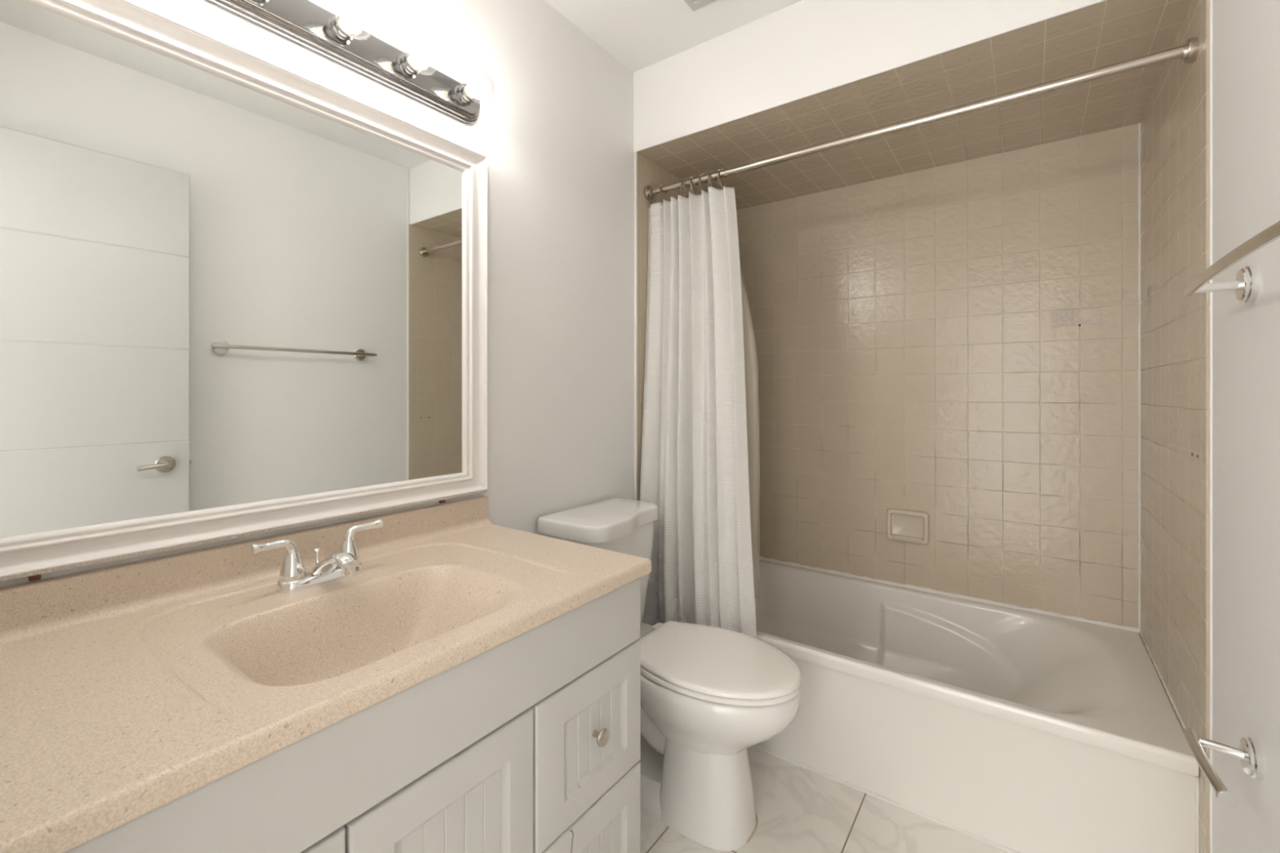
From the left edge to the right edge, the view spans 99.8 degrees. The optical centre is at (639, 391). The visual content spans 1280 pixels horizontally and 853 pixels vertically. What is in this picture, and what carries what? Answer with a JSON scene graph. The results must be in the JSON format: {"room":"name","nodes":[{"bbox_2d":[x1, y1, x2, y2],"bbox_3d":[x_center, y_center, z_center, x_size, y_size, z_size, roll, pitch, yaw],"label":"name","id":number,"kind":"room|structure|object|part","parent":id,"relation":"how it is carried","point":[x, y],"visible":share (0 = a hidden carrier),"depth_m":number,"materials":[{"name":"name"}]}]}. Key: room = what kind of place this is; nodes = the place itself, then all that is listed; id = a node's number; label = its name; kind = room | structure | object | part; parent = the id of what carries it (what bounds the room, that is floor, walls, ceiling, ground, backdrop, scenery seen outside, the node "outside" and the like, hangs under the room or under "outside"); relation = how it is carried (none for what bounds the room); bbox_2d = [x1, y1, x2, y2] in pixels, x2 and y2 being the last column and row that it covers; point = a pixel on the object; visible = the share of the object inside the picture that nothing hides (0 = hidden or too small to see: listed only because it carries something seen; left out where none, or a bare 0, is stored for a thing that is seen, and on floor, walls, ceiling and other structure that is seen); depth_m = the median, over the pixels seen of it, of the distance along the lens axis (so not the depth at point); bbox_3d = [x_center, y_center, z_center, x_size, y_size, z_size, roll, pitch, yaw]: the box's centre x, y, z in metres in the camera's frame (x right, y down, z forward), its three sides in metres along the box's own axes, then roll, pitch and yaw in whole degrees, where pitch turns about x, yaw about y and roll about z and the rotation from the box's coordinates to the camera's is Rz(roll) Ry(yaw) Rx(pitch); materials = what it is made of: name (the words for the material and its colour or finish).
{"room":"bathroom","nodes":[
{"label":"bathroom","id":0,"kind":"room"},
{"bbox_2d":[0,0,701,586],"bbox_3d":[-0.324,-0.009,1.756,0.128,2.440,2.790,0,0,36],"label":"wall","id":1,"kind":"structure","parent":0,"point":[555,133],"depth_m":1.68,"materials":[{"name":"white paint"}]},
{"bbox_2d":[0,0,488,582],"bbox_3d":[-0.708,-0.185,1.099,0.032,0.940,0.978,0,0,36],"label":"wall mirror","id":2,"kind":"object","parent":1,"relation":"attached to","point":[242,293],"visible":1,"depth_m":0.99,"materials":[{"name":"mirror"}]},
{"bbox_2d":[204,0,494,124],"bbox_3d":[-0.661,-0.772,1.071,0.142,0.098,0.925,0,0,36],"label":"vanity light","id":3,"kind":"object","parent":1,"relation":"attached to","point":[341,39],"visible":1,"depth_m":1.20,"materials":[{"name":"silver metal"}]},
{"bbox_2d":[253,0,268,3],"bbox_3d":[-0.724,-0.772,1.021,0.031,0.051,0.051,0,0,36],"label":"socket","id":4,"kind":"object","parent":3,"relation":"attached to","point":[255,1],"depth_m":1.04,"materials":[{"name":"silver metal"}]},
{"bbox_2d":[326,15,355,44],"bbox_3d":[-0.633,-0.772,1.147,0.031,0.051,0.051,0,0,36],"label":"socket","id":5,"kind":"object","parent":3,"relation":"attached to","point":[335,35],"depth_m":1.14,"materials":[{"name":"silver metal"}]},
{"bbox_3d":[-0.611,-0.772,1.131,0.031,0.046,0.046,0,0,36],"label":"bulb stem","id":6,"kind":"part","parent":3,"relation":"part of","materials":[{"name":"white glass"}]},
{"bbox_3d":[-0.591,-0.772,1.116,0.081,0.077,0.077,0,0,36],"label":"bulb","id":7,"kind":"part","parent":3,"relation":"part of","materials":[{"name":"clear glass"}]},
{"bbox_2d":[396,53,420,79],"bbox_3d":[-0.542,-0.772,1.272,0.031,0.051,0.051,0,0,36],"label":"socket","id":8,"kind":"object","parent":3,"relation":"attached to","point":[404,71],"depth_m":1.26,"materials":[{"name":"silver metal"}]},
{"bbox_3d":[-0.520,-0.772,1.256,0.031,0.046,0.046,0,0,36],"label":"bulb stem","id":9,"kind":"part","parent":3,"relation":"part of","materials":[{"name":"white glass"}]},
{"bbox_3d":[-0.500,-0.772,1.242,0.081,0.077,0.077,0,0,36],"label":"bulb","id":10,"kind":"part","parent":3,"relation":"part of","materials":[{"name":"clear glass"}]},
{"bbox_2d":[453,83,475,106],"bbox_3d":[-0.452,-0.772,1.398,0.031,0.051,0.051,0,0,36],"label":"socket","id":11,"kind":"object","parent":3,"relation":"attached to","point":[460,99],"depth_m":1.39,"materials":[{"name":"silver metal"}]},
{"bbox_3d":[-0.429,-0.772,1.382,0.031,0.046,0.046,0,0,36],"label":"bulb stem","id":12,"kind":"part","parent":3,"relation":"part of","materials":[{"name":"white glass"}]},
{"bbox_3d":[-0.409,-0.772,1.368,0.081,0.077,0.077,0,0,36],"label":"bulb","id":13,"kind":"part","parent":3,"relation":"part of","materials":[{"name":"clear glass"}]},
{"bbox_2d":[634,151,637,500],"bbox_3d":[-0.016,0.143,2.079,0.010,2.135,0.008,0,0,36],"label":"trim","id":14,"kind":"structure","parent":1,"relation":"attached to","point":[636,153],"depth_m":2.08,"materials":[{"name":"beige tile"}]},
{"bbox_2d":[643,36,1199,200],"bbox_3d":[0.651,-0.785,1.685,1.537,0.053,0.053,0,0,36],"label":"curtain rod","id":15,"kind":"object","parent":1,"relation":"attached to","point":[1188,52],"visible":0.98,"depth_m":1.48,"materials":[{"name":"silver metal"}]},
{"bbox_2d":[659,184,666,200],"bbox_3d":[0.092,-0.768,2.089,0.036,0.074,0.007,0,0,-34],"label":"curtain hook","id":16,"kind":"object","parent":15,"relation":"hanging from","point":[661,184],"visible":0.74,"depth_m":2.08,"materials":[{"name":"silver metal"}]},
{"bbox_2d":[739,257,759,599],"bbox_3d":[0.266,0.021,2.069,0.383,1.490,0.057,0,0,33],"label":"liner","id":17,"kind":"object","parent":16,"relation":"hanging from","point":[751,371],"visible":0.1,"depth_m":1.99,"materials":[{"name":"beige plastic"}]},
{"bbox_2d":[683,177,689,197],"bbox_3d":[0.175,-0.768,2.029,0.036,0.074,0.007,0,0,-40],"label":"curtain hook","id":18,"kind":"object","parent":15,"relation":"hanging from","point":[684,178],"visible":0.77,"depth_m":2.02,"materials":[{"name":"silver metal"}]},
{"bbox_2d":[689,175,698,195],"bbox_3d":[0.203,-0.768,2.009,0.036,0.074,0.007,0,0,-24],"label":"curtain hook","id":19,"kind":"object","parent":15,"relation":"hanging from","point":[694,176],"visible":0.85,"depth_m":2.00,"materials":[{"name":"silver metal"}]},
{"bbox_2d":[699,173,707,191],"bbox_3d":[0.234,-0.768,1.986,0.036,0.074,0.007,0,0,-19],"label":"curtain hook","id":20,"kind":"object","parent":15,"relation":"hanging from","point":[703,174],"visible":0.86,"depth_m":1.98,"materials":[{"name":"silver metal"}]},
{"bbox_2d":[709,170,716,187],"bbox_3d":[0.266,-0.768,1.963,0.036,0.074,0.007,0,0,-34],"label":"curtain hook","id":21,"kind":"object","parent":15,"relation":"hanging from","point":[713,171],"visible":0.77,"depth_m":1.96,"materials":[{"name":"silver metal"}]},
{"bbox_2d":[717,168,719,189],"bbox_3d":[0.284,-0.768,1.950,0.007,0.074,0.036,0,0,11],"label":"curtain hook","id":22,"kind":"object","parent":15,"relation":"hanging from","point":[718,169],"visible":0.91,"depth_m":1.94,"materials":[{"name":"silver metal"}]},
{"bbox_2d":[639,186,757,638],"bbox_3d":[0.202,0.069,1.953,0.487,1.614,0.159,0,0,31],"label":"shower curtain","id":23,"kind":"object","parent":22,"relation":"hanging from","point":[695,465],"visible":0.96,"depth_m":1.94,"materials":[{"name":"white fabric"}]},
{"bbox_2d":[719,168,727,188],"bbox_3d":[0.298,-0.768,1.940,0.036,0.074,0.007,0,0,-4],"label":"curtain hook","id":24,"kind":"object","parent":15,"relation":"hanging from","point":[722,168],"visible":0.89,"depth_m":1.94,"materials":[{"name":"silver metal"}]},
{"bbox_2d":[544,0,801,72],"bbox_3d":[-0.295,-1.254,0.367,1.800,0.050,3.250,0,0,36],"label":"ceiling","id":25,"kind":"structure","parent":0,"point":[641,34],"depth_m":1.79,"materials":[{"name":"white paint"}]},
{"bbox_2d":[684,0,716,11],"bbox_3d":[0.202,-1.221,1.540,0.270,0.016,0.270,0,0,36],"label":"exhaust fan","id":26,"kind":"object","parent":25,"relation":"attached to","point":[694,5],"visible":1,"depth_m":1.69,"materials":[{"name":"grey plastic"}]},
{"bbox_2d":[640,733,1009,852],"bbox_3d":[-0.638,1.236,1.157,3.280,0.050,4.130,0,0,36],"label":"floor","id":27,"kind":"structure","parent":0,"point":[798,809],"depth_m":1.51,"materials":[{"name":"tile"}]},
{"bbox_2d":[64,577,639,852],"bbox_3d":[-0.482,0.802,0.927,0.562,0.818,0.940,0,0,36],"label":"vanity cabinet","id":28,"kind":"object","parent":27,"relation":"on","point":[530,743],"visible":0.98,"depth_m":0.80,"materials":[{"name":"grey wood"}]},
{"bbox_3d":[-0.456,0.827,0.534,0.019,0.589,0.314,0,0,36],"label":"door","id":29,"kind":"part","parent":28,"relation":"part of","materials":[{"name":"grey wood"}]},
{"bbox_2d":[0,495,651,852],"bbox_3d":[-0.491,0.395,0.940,0.570,0.212,0.974,0,0,36],"label":"countertop","id":30,"kind":"structure","parent":28,"relation":"on","point":[129,690],"depth_m":0.81,"materials":[{"name":"beige stone"}]},
{"bbox_2d":[250,519,382,593],"bbox_3d":[-0.583,0.321,1.023,0.144,0.102,0.235,0,0,36],"label":"faucet","id":31,"kind":"object","parent":30,"relation":"on","point":[293,576],"visible":1,"depth_m":1.00,"materials":[{"name":"silver metal"}]},
{"bbox_3d":[-0.662,0.312,0.990,0.047,0.084,0.090,0,0,36],"label":"handle","id":32,"kind":"part","parent":31,"relation":"part of","materials":[{"name":"silver metal"}]},
{"bbox_3d":[-0.635,0.327,1.061,0.015,0.040,0.015,0,0,36],"label":"lift rod","id":33,"kind":"part","parent":31,"relation":"part of","materials":[{"name":"silver metal"}]},
{"bbox_3d":[-0.581,0.335,1.022,0.139,0.074,0.045,0,0,36],"label":"spout","id":34,"kind":"part","parent":31,"relation":"part of","materials":[{"name":"silver metal"}]},
{"bbox_3d":[-0.577,0.312,1.108,0.047,0.084,0.090,0,0,36],"label":"handle","id":35,"kind":"part","parent":31,"relation":"part of","materials":[{"name":"silver metal"}]},
{"bbox_3d":[-0.273,0.827,0.788,0.019,0.589,0.302,0,0,36],"label":"door","id":36,"kind":"part","parent":28,"relation":"part of","materials":[{"name":"grey wood"}]},
{"bbox_3d":[-0.093,0.659,1.037,0.019,0.256,0.302,0,0,36],"label":"drawer","id":37,"kind":"part","parent":28,"relation":"part of","materials":[{"name":"grey wood"}]},
{"bbox_3d":[-0.093,0.920,1.037,0.019,0.258,0.302,0,0,36],"label":"drawer","id":38,"kind":"part","parent":28,"relation":"part of","materials":[{"name":"grey wood"}]},
{"bbox_3d":[-0.077,0.658,1.032,0.028,0.032,0.032,0,0,36],"label":"knob","id":39,"kind":"part","parent":28,"relation":"part of","materials":[{"name":"silver metal"}]},
{"bbox_2d":[537,497,801,850],"bbox_3d":[0.104,0.798,1.599,0.738,0.828,0.400,0,0,36],"label":"toilet","id":40,"kind":"object","parent":27,"relation":"on","point":[708,695],"visible":0.72,"depth_m":1.47,"materials":[{"name":"white ceramic"}]},
{"bbox_3d":[-0.112,0.607,1.755,0.206,0.357,0.384,0,0,36],"label":"tank","id":41,"kind":"part","parent":40,"relation":"part of","materials":[{"name":"white ceramic"}]},
{"bbox_3d":[-0.100,0.408,1.746,0.236,0.049,0.400,0,0,36],"label":"tank lid","id":42,"kind":"part","parent":40,"relation":"part of","materials":[{"name":"white ceramic"}]},
{"bbox_3d":[0.219,0.776,1.533,0.470,0.016,0.354,0,0,36],"label":"seat","id":43,"kind":"part","parent":40,"relation":"part of","materials":[{"name":"white plastic"}]},
{"bbox_3d":[0.216,0.755,1.536,0.482,0.020,0.358,0,0,36],"label":"lid","id":44,"kind":"part","parent":40,"relation":"part of","materials":[{"name":"white plastic"}]},
{"bbox_2d":[754,559,1198,852],"bbox_3d":[0.864,1.018,1.981,1.534,0.386,0.792,0,0,36],"label":"bathtub","id":45,"kind":"object","parent":27,"relation":"on","point":[1021,731],"visible":0.73,"depth_m":1.58,"materials":[{"name":"white ceramic"}]},
{"bbox_2d":[752,744,1021,852],"bbox_3d":[0.639,1.211,1.666,1.531,0.016,0.016,0,0,36],"label":"trim","id":46,"kind":"structure","parent":45,"relation":"attached to","point":[796,762],"depth_m":1.59,"materials":[{"name":"white"}]},
{"bbox_2d":[754,559,1198,764],"bbox_3d":[0.864,0.991,1.981,1.534,0.331,0.792,0,0,36],"label":"basin","id":47,"kind":"object","parent":45,"relation":"in","point":[891,674],"depth_m":1.70,"materials":[{"name":"white ceramic"}]},
{"bbox_2d":[633,0,1106,152],"bbox_3d":[0.629,-1.076,1.655,1.553,0.306,0.080,0,0,36],"label":"wall","id":48,"kind":"structure","parent":0,"point":[802,49],"depth_m":1.69,"materials":[{"name":"white paint"}]},
{"bbox_2d":[636,0,1191,209],"bbox_3d":[0.855,-0.930,1.968,1.553,0.012,0.846,0,0,36],"label":"ceiling","id":49,"kind":"structure","parent":0,"point":[1107,33],"depth_m":1.77,"materials":[{"name":"beige tile"}]},
{"bbox_2d":[736,124,1140,635],"bbox_3d":[1.127,0.134,2.344,1.595,2.155,0.100,0,0,36],"label":"wall","id":50,"kind":"structure","parent":0,"point":[910,356],"depth_m":2.16,"materials":[{"name":"beige tile"}]},
{"bbox_2d":[886,508,928,544],"bbox_3d":[1.123,0.566,2.267,0.162,0.132,0.028,0,0,36],"label":"soap dish","id":51,"kind":"object","parent":50,"relation":"attached to","point":[906,526],"visible":1,"depth_m":2.27,"materials":[{"name":"beige ceramic"}]},
{"bbox_2d":[759,555,1139,632],"bbox_3d":[1.096,0.823,2.303,1.529,0.025,0.025,0,0,36],"label":"trim","id":52,"kind":"structure","parent":50,"relation":"attached to","point":[828,571],"depth_m":2.15,"materials":[{"name":"white"}]},
{"bbox_2d":[1051,307,1101,326],"bbox_3d":[1.579,-0.269,1.955,0.141,0.063,0.002,0,0,36],"label":"residue","id":53,"kind":"object","parent":50,"relation":"attached to","point":[1091,316],"visible":1,"depth_m":1.95,"materials":[{"name":"beige ceramic"}]},
{"bbox_2d":[1137,122,1140,630],"bbox_3d":[1.719,-0.050,1.854,0.011,1.749,0.011,0,0,4],"label":"trim","id":54,"kind":"structure","parent":50,"relation":"attached to","point":[1139,124],"depth_m":1.85,"materials":[{"name":"white tile"}]},
{"bbox_2d":[1140,0,1279,852],"bbox_3d":[0.631,-0.009,0.241,0.120,2.440,4.130,0,0,36],"label":"wall","id":55,"kind":"structure","parent":0,"point":[1246,33],"depth_m":1.12,"materials":[{"name":"beige tile"}]},
{"bbox_2d":[1147,286,1150,312],"bbox_3d":[1.617,-0.294,1.712,0.001,0.080,0.034,0,0,36],"label":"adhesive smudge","id":56,"kind":"object","parent":55,"relation":"attached to","point":[1148,288],"visible":1,"depth_m":1.71,"materials":[{"name":"beige"}]},
{"bbox_2d":[1138,630,1185,730],"bbox_3d":[1.490,0.824,1.534,0.012,0.012,0.780,0,0,36],"label":"trim","id":57,"kind":"structure","parent":55,"relation":"attached to","point":[1140,632],"depth_m":1.52,"materials":[{"name":"white"}]},
{"bbox_2d":[1194,776,1199,852],"bbox_3d":[1.262,1.040,1.220,0.010,0.340,0.010,0,0,-32],"label":"trim","id":58,"kind":"structure","parent":55,"relation":"attached to","point":[1197,789],"depth_m":1.22,"materials":[{"name":"white"}]},
{"bbox_2d":[1208,0,1212,852],"bbox_3d":[1.228,-0.009,1.159,0.006,2.439,0.007,0,0,36],"label":"trim","id":59,"kind":"structure","parent":55,"relation":"attached to","point":[1210,1],"depth_m":1.16,"materials":[{"name":"white paint"}]},
{"bbox_2d":[1183,727,1265,808],"bbox_3d":[1.000,0.629,0.914,0.085,0.064,0.209,0,0,36],"label":"holder","id":60,"kind":"object","parent":55,"relation":"attached to","point":[1250,753],"visible":1,"depth_m":0.92,"materials":[{"name":"silver metal"}]},
{"bbox_3d":[1.034,0.631,0.953,0.017,0.021,0.063,0,0,-36],"label":"post","id":61,"kind":"part","parent":60,"relation":"part of","materials":[{"name":"silver metal"}]},
{"bbox_2d":[1182,221,1279,302],"bbox_3d":[0.866,-0.189,0.737,0.095,0.064,0.679,0,0,36],"label":"towel bar","id":62,"kind":"object","parent":55,"relation":"attached to","point":[1246,286],"visible":1,"depth_m":0.92,"materials":[{"name":"silver metal"}]},
{"bbox_3d":[1.038,-0.189,0.968,0.070,0.018,0.017,0,0,36],"label":"post","id":63,"kind":"part","parent":62,"relation":"part of","materials":[{"name":"silver metal"}]}
]}

